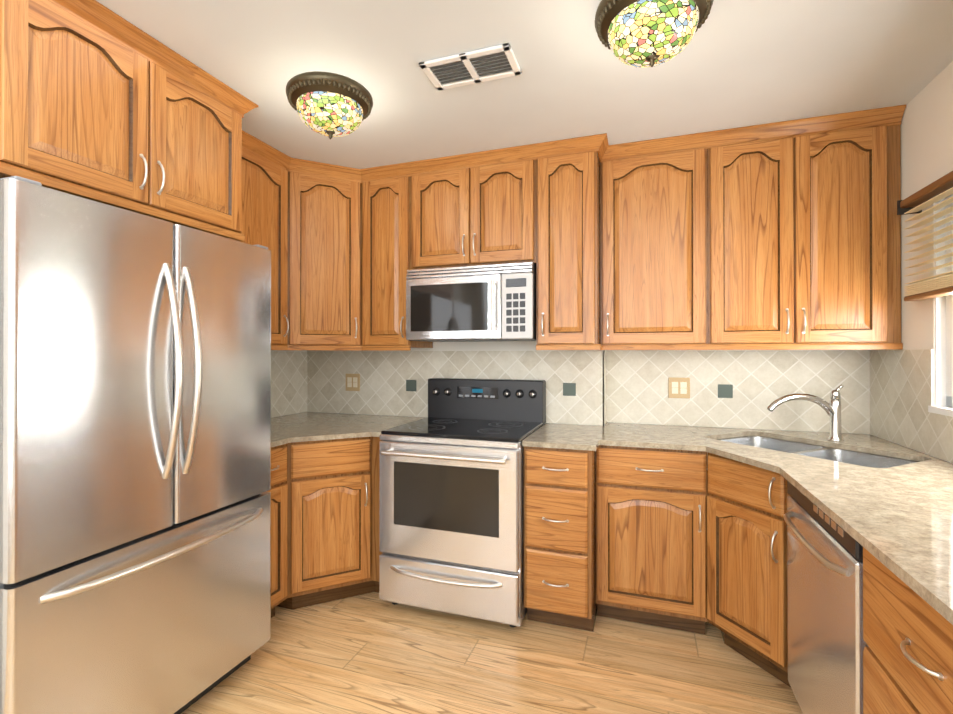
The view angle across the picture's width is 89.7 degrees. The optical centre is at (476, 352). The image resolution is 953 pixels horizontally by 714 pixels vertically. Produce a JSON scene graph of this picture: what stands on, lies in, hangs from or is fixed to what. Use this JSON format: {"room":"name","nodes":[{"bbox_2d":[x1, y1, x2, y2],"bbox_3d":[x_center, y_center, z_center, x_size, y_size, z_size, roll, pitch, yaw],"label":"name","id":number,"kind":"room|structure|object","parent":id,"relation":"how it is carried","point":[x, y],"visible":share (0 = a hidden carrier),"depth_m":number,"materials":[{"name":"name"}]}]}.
{"room":"kitchen","nodes":[
{"label":"kitchen","id":0,"kind":"room"},
{"bbox_2d":[271,350,306,350],"bbox_3d":[-2.018,0.107,1.384,0.140,2.440,5.030,0,0,19],"label":"wall","id":1,"kind":"structure","parent":0,"point":[271,350],"depth_m":3.29,"materials":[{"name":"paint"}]},
{"bbox_2d":[0,0,241,237],"bbox_3d":[-1.444,-0.784,1.807,0.654,0.545,0.858,0,0,19],"label":"upper cabinet","id":2,"kind":"object","parent":1,"relation":"attached to","point":[83,103],"visible":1,"depth_m":1.58,"materials":[{"name":"brown wood"}]},
{"bbox_2d":[0,161,244,241],"label":"trim","id":3,"kind":"structure","parent":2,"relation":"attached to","point":[48,181],"depth_m":1.59,"materials":[{"name":"brown wood"}]},
{"bbox_2d":[241,147,288,344],"bbox_3d":[-1.328,-0.541,2.531,0.399,1.025,0.582,0,0,19],"label":"upper cabinet","id":4,"kind":"object","parent":1,"relation":"attached to","point":[265,202],"visible":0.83,"depth_m":2.62,"materials":[{"name":"brown wood"}]},
{"bbox_2d":[271,351,306,417],"bbox_3d":[-1.421,0.209,2.881,0.007,0.434,1.170,0,0,19],"label":"tile backsplash","id":5,"kind":"structure","parent":1,"relation":"attached to","point":[288,368],"depth_m":3.27,"materials":[{"name":"tile"}]},
{"bbox_2d":[181,592,802,713],"bbox_3d":[-0.341,1.365,0.798,3.690,0.080,5.030,0,0,19],"label":"floor","id":6,"kind":"structure","parent":0,"point":[370,653],"depth_m":2.00,"materials":[{"name":"laminate"}]},
{"bbox_2d":[0,176,270,713],"bbox_3d":[-1.353,0.437,1.744,0.840,1.774,0.904,0,0,19],"label":"refrigerator","id":7,"kind":"object","parent":6,"relation":"on","point":[135,461],"visible":1,"depth_m":1.48,"materials":[{"name":"silver metal"}]},
{"bbox_2d":[266,444,287,617],"bbox_3d":[-1.256,0.889,2.349,0.658,0.878,0.294,0,0,19],"label":"base cabinet","id":8,"kind":"object","parent":6,"relation":"on","point":[279,490],"visible":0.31,"depth_m":2.32,"materials":[{"name":"brown wood"}]},
{"bbox_2d":[277,436,382,609],"bbox_3d":[-0.903,0.891,2.860,0.990,0.878,0.902,0,0,19],"label":"base cabinet","id":9,"kind":"object","parent":6,"relation":"on","point":[333,552],"visible":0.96,"depth_m":2.48,"materials":[{"name":"brown wood"}]},
{"bbox_2d":[271,412,425,446],"bbox_3d":[-0.951,0.438,2.724,0.994,0.024,1.196,0,0,19],"label":"countertop","id":10,"kind":"structure","parent":9,"relation":"on","point":[304,426],"depth_m":2.78,"materials":[{"name":"beige stone"}]},
{"bbox_2d":[379,378,545,627],"bbox_3d":[-0.054,0.749,2.649,0.741,1.165,0.744,0,0,19],"label":"range","id":11,"kind":"object","parent":6,"relation":"on","point":[451,503],"visible":1,"depth_m":2.37,"materials":[{"name":"silver metal"}]},
{"bbox_2d":[524,446,596,631],"bbox_3d":[0.469,0.890,2.517,0.321,0.878,0.650,0,0,19],"label":"base cabinet","id":12,"kind":"object","parent":6,"relation":"on","point":[559,537],"visible":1,"depth_m":2.24,"materials":[{"name":"brown wood"}]},
{"bbox_2d":[522,432,602,450],"bbox_3d":[0.402,0.436,2.290,0.349,0.024,0.130,0,0,19],"label":"countertop","id":13,"kind":"structure","parent":12,"relation":"on","point":[591,443],"depth_m":2.28,"materials":[{"name":"beige stone"}]},
{"bbox_2d":[596,445,707,634],"bbox_3d":[0.908,0.890,2.524,0.496,0.878,0.650,0,0,19],"label":"base cabinet","id":14,"kind":"object","parent":6,"relation":"on","point":[651,536],"depth_m":2.25,"materials":[{"name":"brown wood"}]},
{"bbox_2d":[535,422,698,450],"bbox_3d":[0.902,0.437,2.530,1.138,0.024,0.650,0,0,19],"label":"countertop","id":15,"kind":"structure","parent":14,"relation":"on","point":[674,437],"depth_m":2.47,"materials":[{"name":"beige stone"}]},
{"bbox_2d":[707,452,790,686],"bbox_3d":[1.486,0.889,2.173,0.834,0.878,0.935,0,0,19],"label":"base cabinet","id":16,"kind":"object","parent":6,"relation":"on","point":[747,570],"visible":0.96,"depth_m":1.98,"materials":[{"name":"brown wood"}]},
{"bbox_2d":[691,426,952,624],"bbox_3d":[1.199,0.433,1.363,0.848,0.024,2.660,0,0,19],"label":"countertop","id":17,"kind":"structure","parent":16,"relation":"on","point":[897,521],"depth_m":1.42,"materials":[{"name":"beige stone"}]},
{"bbox_2d":[767,385,843,441],"bbox_3d":[1.573,0.290,2.294,0.351,0.267,0.173,0,0,19],"label":"faucet","id":18,"kind":"object","parent":17,"relation":"on","point":[832,408],"visible":1,"depth_m":2.28,"materials":[{"name":"silver metal"}]},
{"bbox_2d":[716,436,918,467],"bbox_3d":[1.479,0.544,2.160,0.450,0.190,0.790,0,0,-26],"label":"double-bowl sink","id":19,"kind":"object","parent":17,"relation":"in","point":[850,457],"visible":0.1,"depth_m":2.21,"materials":[{"name":"metal"}]},
{"bbox_2d":[783,481,867,713],"bbox_3d":[1.318,0.886,1.405,0.651,0.873,0.614,0,0,19],"label":"dishwasher","id":20,"kind":"object","parent":6,"relation":"on","point":[827,644],"visible":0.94,"depth_m":1.43,"materials":[{"name":"silver metal"}]},
{"bbox_2d":[863,547,952,713],"bbox_3d":[1.126,0.884,0.821,0.632,0.878,0.600,0,0,19],"label":"base cabinet","id":21,"kind":"object","parent":6,"relation":"on","point":[908,651],"visible":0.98,"depth_m":1.00,"materials":[{"name":"brown wood"}]},
{"bbox_2d":[96,0,952,168],"bbox_3d":[-0.341,-1.155,0.807,3.690,0.080,5.030,0,0,19],"label":"ceiling","id":22,"kind":"structure","parent":0,"point":[737,63],"depth_m":1.85,"materials":[{"name":"paint"}]},
{"bbox_2d":[286,71,372,139],"bbox_3d":[-0.630,-1.013,2.066,0.360,0.193,0.360,0,0,19],"label":"ceiling light","id":23,"kind":"object","parent":22,"relation":"attached to","point":[330,105],"visible":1,"depth_m":1.97,"materials":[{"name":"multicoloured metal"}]},
{"bbox_2d":[419,43,521,89],"bbox_3d":[-0.022,-1.104,1.866,0.360,0.012,0.190,0,0,19],"label":"ceiling vent","id":24,"kind":"object","parent":22,"relation":"in","point":[476,66],"visible":0.98,"depth_m":1.86,"materials":[{"name":"white plastic"}]},
{"bbox_2d":[595,0,713,67],"bbox_3d":[0.566,-1.015,1.545,0.360,0.193,0.360,0,0,19],"label":"ceiling light","id":25,"kind":"object","parent":22,"relation":"attached to","point":[642,33],"visible":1,"depth_m":1.48,"materials":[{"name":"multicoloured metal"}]},
{"bbox_2d":[307,341,882,454],"bbox_3d":[0.435,0.113,3.042,3.390,2.440,0.290,0,0,19],"label":"wall","id":26,"kind":"structure","parent":0,"point":[483,345],"depth_m":2.99,"materials":[{"name":"paint"}]},
{"bbox_2d":[287,171,361,345],"bbox_3d":[-1.009,-0.539,3.058,0.663,1.025,0.624,0,0,19],"label":"upper cabinet","id":27,"kind":"object","parent":26,"relation":"attached to","point":[324,305],"visible":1,"depth_m":2.83,"materials":[{"name":"brown wood"}]},
{"bbox_2d":[362,176,432,347],"bbox_3d":[-0.502,-0.540,3.017,0.332,1.025,0.368,0,0,19],"label":"upper cabinet","id":28,"kind":"object","parent":26,"relation":"attached to","point":[386,234],"visible":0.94,"depth_m":2.87,"materials":[{"name":"brown wood"}]},
{"bbox_2d":[307,351,606,425],"bbox_3d":[-0.243,0.209,3.118,2.077,0.434,0.010,0,0,19],"label":"tile backsplash","id":29,"kind":"structure","parent":26,"relation":"attached to","point":[393,383],"depth_m":3.13,"materials":[{"name":"tile"}]},
{"bbox_2d":[271,345,410,350],"label":"trim","id":30,"kind":"structure","parent":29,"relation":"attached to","point":[273,347],"depth_m":2.85,"materials":[{"name":"brown wood"}]},
{"bbox_2d":[346,374,359,390],"bbox_3d":[-0.859,0.209,3.323,0.116,0.120,0.008,0,0,19],"label":"switch plate","id":31,"kind":"object","parent":29,"relation":"attached to","point":[352,382],"visible":1,"depth_m":3.32,"materials":[{"name":"brown plastic"}]},
{"bbox_2d":[411,159,535,269],"bbox_3d":[0.011,-0.768,2.840,0.750,0.570,0.368,0,0,19],"label":"upper cabinet","id":32,"kind":"object","parent":26,"relation":"attached to","point":[480,215],"visible":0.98,"depth_m":2.68,"materials":[{"name":"brown wood"}]},
{"bbox_2d":[406,262,535,341],"bbox_3d":[-0.004,-0.274,2.798,0.741,0.412,0.437,0,0,19],"label":"microwave","id":33,"kind":"object","parent":32,"relation":"attached to","point":[491,302],"visible":1,"depth_m":2.63,"materials":[{"name":"silver metal"}]},
{"bbox_2d":[536,151,599,344],"bbox_3d":[0.518,-0.541,2.663,0.320,1.025,0.368,0,0,19],"label":"upper cabinet","id":34,"kind":"object","parent":26,"relation":"attached to","point":[568,249],"visible":1,"depth_m":2.52,"materials":[{"name":"brown wood"}]},
{"bbox_2d":[600,148,707,344],"bbox_3d":[0.973,-0.541,2.662,0.533,1.025,0.364,0,0,19],"label":"upper cabinet","id":35,"kind":"object","parent":26,"relation":"attached to","point":[653,249],"visible":1,"depth_m":2.52,"materials":[{"name":"brown wood"}]},
{"bbox_2d":[607,350,866,433],"bbox_3d":[1.405,0.208,2.705,1.320,0.434,0.010,0,0,19],"label":"tile backsplash","id":36,"kind":"structure","parent":26,"relation":"attached to","point":[729,389],"depth_m":2.68,"materials":[{"name":"tile"}]},
{"bbox_2d":[668,377,689,398],"bbox_3d":[1.174,0.207,2.777,0.116,0.120,0.008,0,0,19],"label":"switch plate","id":37,"kind":"object","parent":36,"relation":"attached to","point":[678,387],"visible":1,"depth_m":2.78,"materials":[{"name":"brown plastic"}]},
{"bbox_2d":[536,343,902,349],"label":"trim","id":38,"kind":"structure","parent":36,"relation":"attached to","point":[801,346],"depth_m":2.40,"materials":[{"name":"brown wood"}]},
{"bbox_2d":[707,125,900,343],"bbox_3d":[1.604,-0.542,2.443,0.799,1.025,0.364,0,0,19],"label":"upper cabinet","id":39,"kind":"object","parent":26,"relation":"attached to","point":[804,238],"visible":1,"depth_m":2.29,"materials":[{"name":"brown wood"}]},
{"bbox_2d":[885,61,952,463],"bbox_3d":[1.336,0.103,0.221,0.140,2.440,5.030,0,0,19],"label":"wall","id":40,"kind":"structure","parent":0,"point":[927,141],"depth_m":2.03,"materials":[{"name":"paint"}]},
{"bbox_2d":[49,0,905,182],"bbox_3d":[-0.066,-1.076,1.601,3.402,0.068,2.430,0,0,19],"label":"crown molding","id":41,"kind":"structure","parent":40,"relation":"attached to","point":[107,21],"depth_m":2.40,"materials":[{"name":"brown wood"}]},
{"bbox_2d":[867,349,952,462],"bbox_3d":[1.577,0.202,1.142,0.007,0.434,2.850,0,0,19],"label":"tile backsplash","id":42,"kind":"structure","parent":40,"relation":"attached to","point":[888,395],"depth_m":2.14,"materials":[{"name":"tile"}]},
{"bbox_2d":[928,194,952,416],"bbox_3d":[1.730,-0.215,1.382,0.155,0.916,1.180,0,0,19],"label":"window","id":43,"kind":"structure","parent":40,"relation":"in","point":[943,318],"depth_m":1.93,"materials":[{"name":"white plastic"}]},
{"bbox_2d":[897,171,952,300],"bbox_3d":[1.628,-0.436,1.408,0.081,0.435,1.364,0,0,19],"label":"window blinds","id":44,"kind":"object","parent":43,"relation":"attached to","point":[917,202],"visible":0.96,"depth_m":1.87,"materials":[{"name":"beige wood"}]}
]}

